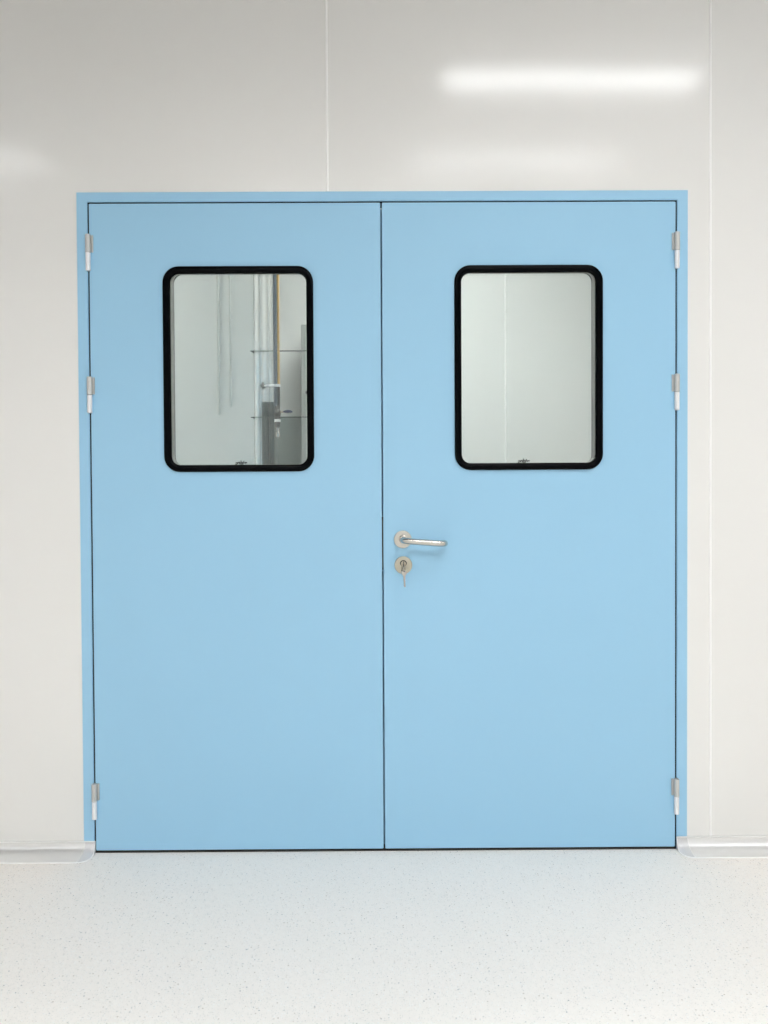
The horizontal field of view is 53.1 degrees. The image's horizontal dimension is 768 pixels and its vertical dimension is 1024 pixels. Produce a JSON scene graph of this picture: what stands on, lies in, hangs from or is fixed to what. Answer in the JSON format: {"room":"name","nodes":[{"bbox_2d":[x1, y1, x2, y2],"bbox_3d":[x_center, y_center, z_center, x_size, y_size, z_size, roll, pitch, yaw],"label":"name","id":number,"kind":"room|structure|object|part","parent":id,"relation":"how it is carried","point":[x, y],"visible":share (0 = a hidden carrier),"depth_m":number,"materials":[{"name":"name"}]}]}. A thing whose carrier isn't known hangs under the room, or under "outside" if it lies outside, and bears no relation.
{"room":"clean room","nodes":[
{"label":"clean room","id":0,"kind":"room"},
{"bbox_2d":[174,275,254,464],"bbox_3d":[-2.163,-0.509,3.720,3.088,3.108,0.120,0,1,0],"label":"wall partition","id":1,"kind":"structure","parent":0,"point":[203,436],"depth_m":3.66,"materials":[{"name":"white"}]},
{"bbox_2d":[229,275,231,406],"bbox_3d":[-0.732,-1.284,3.643,0.016,1.569,0.017,0,1,0],"label":"conduit","id":2,"kind":"object","parent":1,"relation":"attached to","point":[230,358],"visible":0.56,"depth_m":3.64,"materials":[{"name":"white paint"}]},
{"bbox_2d":[0,0,767,841],"bbox_3d":[-0.152,-0.498,2.396,7.100,3.108,0.052,0,1,0],"label":"wall","id":3,"kind":"structure","parent":0,"point":[96,95],"depth_m":2.36,"materials":[{"name":"white paint"}]},
{"bbox_2d":[0,841,95,863],"bbox_3d":[-2.294,1.050,2.353,2.798,0.041,0.069,0,1,0],"label":"baseboard","id":4,"kind":"structure","parent":3,"relation":"attached to","point":[11,852],"depth_m":2.37,"materials":[{"name":"silver metal"}]},
{"bbox_2d":[85,203,383,849],"bbox_3d":[-0.456,0.051,2.397,0.907,1.997,0.072,0,1,-1],"label":"door","id":5,"kind":"structure","parent":3,"relation":"in","point":[237,609],"depth_m":2.38,"materials":[{"name":"blue paint"}]},
{"bbox_3d":[-0.447,-0.445,2.414,0.462,0.640,0.014,0,1,0],"label":"frame","id":6,"kind":"part","parent":5,"relation":"part of","materials":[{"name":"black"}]},
{"bbox_3d":[-0.004,0.097,2.393,0.004,0.164,0.029,0,1,0],"label":"strike plate","id":7,"kind":"part","parent":5,"relation":"part of","materials":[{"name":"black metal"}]},
{"bbox_2d":[325,0,328,190],"bbox_3d":[-0.176,-1.517,2.352,0.007,1.066,0.002,0,1,0],"label":"trim","id":8,"kind":"structure","parent":3,"relation":"attached to","point":[326,25],"depth_m":2.35,"materials":[{"name":"white plastic"}]},
{"bbox_2d":[76,190,687,851],"bbox_3d":[0.001,0.035,2.407,1.877,2.041,0.061,0,1,0],"label":"door frame","id":9,"kind":"structure","parent":3,"relation":"attached to","point":[83,199],"depth_m":2.37,"materials":[{"name":"blue paint"}]},
{"bbox_2d":[380,202,679,847],"bbox_3d":[0.441,0.051,2.374,0.941,2.005,0.118,0,1,0],"label":"door","id":10,"kind":"structure","parent":3,"relation":"in","point":[528,641],"depth_m":2.38,"materials":[{"name":"blue paint"}]},
{"bbox_3d":[0.121,0.090,2.342,0.146,0.030,0.056,0,1,0],"label":"lever handle","id":11,"kind":"part","parent":10,"relation":"part of","materials":[{"name":"silver metal"}]},
{"bbox_3d":[0.445,-0.450,2.418,0.457,0.638,0.014,0,1,0],"label":"frame","id":12,"kind":"part","parent":10,"relation":"part of","materials":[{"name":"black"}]},
{"bbox_2d":[709,0,711,835],"bbox_3d":[1.008,-0.523,2.373,0.013,3.067,0.002,0,1,0],"label":"trim","id":13,"kind":"structure","parent":3,"relation":"attached to","point":[710,1],"depth_m":2.38,"materials":[{"name":"white plastic"}]},
{"bbox_2d":[676,836,767,857],"bbox_3d":[2.157,1.025,2.372,2.495,0.043,0.064,0,1,0],"label":"baseboard","id":14,"kind":"structure","parent":3,"relation":"attached to","point":[687,846],"depth_m":2.38,"materials":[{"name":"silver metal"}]},
{"bbox_2d":[0,849,767,1023],"bbox_3d":[-0.140,1.135,1.294,7.300,0.120,7.200,0,1,0],"label":"floor","id":15,"kind":"structure","parent":0,"point":[595,936],"depth_m":1.91,"materials":[{"name":"plastic"}]},
{"bbox_2d":[253,275,277,464],"bbox_3d":[-0.571,-0.517,3.713,0.096,3.108,0.126,0,1,0],"label":"column","id":16,"kind":"structure","parent":15,"relation":"on","point":[266,452],"depth_m":3.65,"materials":[{"name":"silver metal"}]},
{"bbox_2d":[250,350,306,352],"bbox_3d":[-0.469,-0.760,3.643,0.322,0.004,0.038,0,1,0],"label":"rail","id":17,"kind":"object","parent":16,"relation":"attached to","point":[260,350],"visible":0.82,"depth_m":3.62,"materials":[{"name":"grey metal"}]},
{"bbox_2d":[251,417,306,418],"bbox_3d":[-0.467,-0.448,3.648,0.322,0.004,0.038,0,1,0],"label":"rail","id":18,"kind":"object","parent":16,"relation":"attached to","point":[251,417],"visible":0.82,"depth_m":3.63,"materials":[{"name":"grey metal"}]},
{"bbox_2d":[301,325,306,462],"bbox_3d":[-0.230,-0.030,4.579,0.486,2.102,0.364,0,1,0],"label":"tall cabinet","id":19,"kind":"object","parent":15,"relation":"on","point":[303,327],"visible":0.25,"depth_m":4.42,"materials":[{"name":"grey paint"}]},
{"bbox_3d":[-0.229,-0.042,4.430,0.436,1.992,0.010,0,1,0],"label":"cabinet door","id":20,"kind":"part","parent":19,"relation":"part of","materials":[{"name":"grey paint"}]},
{"bbox_2d":[96,844,675,852],"bbox_3d":[0.006,1.054,2.417,1.810,0.003,0.042,0,1,0],"label":"threshold","id":21,"kind":"object","parent":15,"relation":"on","point":[671,847],"visible":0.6,"depth_m":2.40,"materials":[{"name":"grey metal"}]},
{"bbox_2d":[279,208,590,462],"bbox_3d":[-0.161,-0.538,4.817,7.100,3.108,0.100,0,1,0],"label":"wall","id":22,"kind":"structure","parent":0,"point":[548,316],"depth_m":4.76,"materials":[{"name":"white"}]},
{"bbox_2d":[277,418,301,463],"bbox_3d":[-0.217,0.200,4.773,1.020,1.578,0.012,0,1,0],"label":"panel","id":23,"kind":"object","parent":22,"relation":"attached to","point":[289,443],"visible":0.02,"depth_m":4.75,"materials":[{"name":"grey"}]},
{"bbox_2d":[504,274,506,462],"bbox_3d":[0.755,-0.571,4.768,0.012,3.049,0.004,0,1,0],"label":"trim","id":24,"kind":"structure","parent":22,"relation":"attached to","point":[504,274],"depth_m":4.76,"materials":[{"name":"white plastic"}]},
{"bbox_3d":[0.060,0.160,2.331,0.002,0.018,0.041,0,1,0],"label":"key","id":25,"kind":"object","parent":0,"visible":0},
{"bbox_3d":[0.060,0.171,2.339,0.004,0.019,0.008,0,1,0],"label":"ring","id":26,"kind":"object","parent":25,"relation":"attached to","visible":0},
{"bbox_2d":[401,570,406,586],"bbox_3d":[0.061,0.202,2.339,0.018,0.052,0.002,-1,1,-28],"label":"key","id":27,"kind":"object","parent":26,"relation":"hanging from","point":[402,572],"visible":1,"depth_m":2.34,"materials":[{"name":"silver metal"}]},
{"bbox_3d":[-0.157,-2.093,1.240,7.300,0.120,7.200,0,1,0],"label":"ceiling","id":28,"kind":"structure","parent":0,"visible":0},
{"bbox_2d":[260,275,292,436],"bbox_3d":[-0.506,-1.210,3.609,0.151,1.720,0.053,0,1,6],"label":"pipe","id":29,"kind":"object","parent":28,"relation":"hanging from","point":[276,327],"visible":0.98,"depth_m":3.60,"materials":[{"name":"grey metal"}]},
{"bbox_3d":[-0.524,-0.593,3.610,0.076,0.012,0.034,0,1,0],"label":"clamp arm","id":30,"kind":"part","parent":29,"relation":"part of","materials":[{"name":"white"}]}
]}

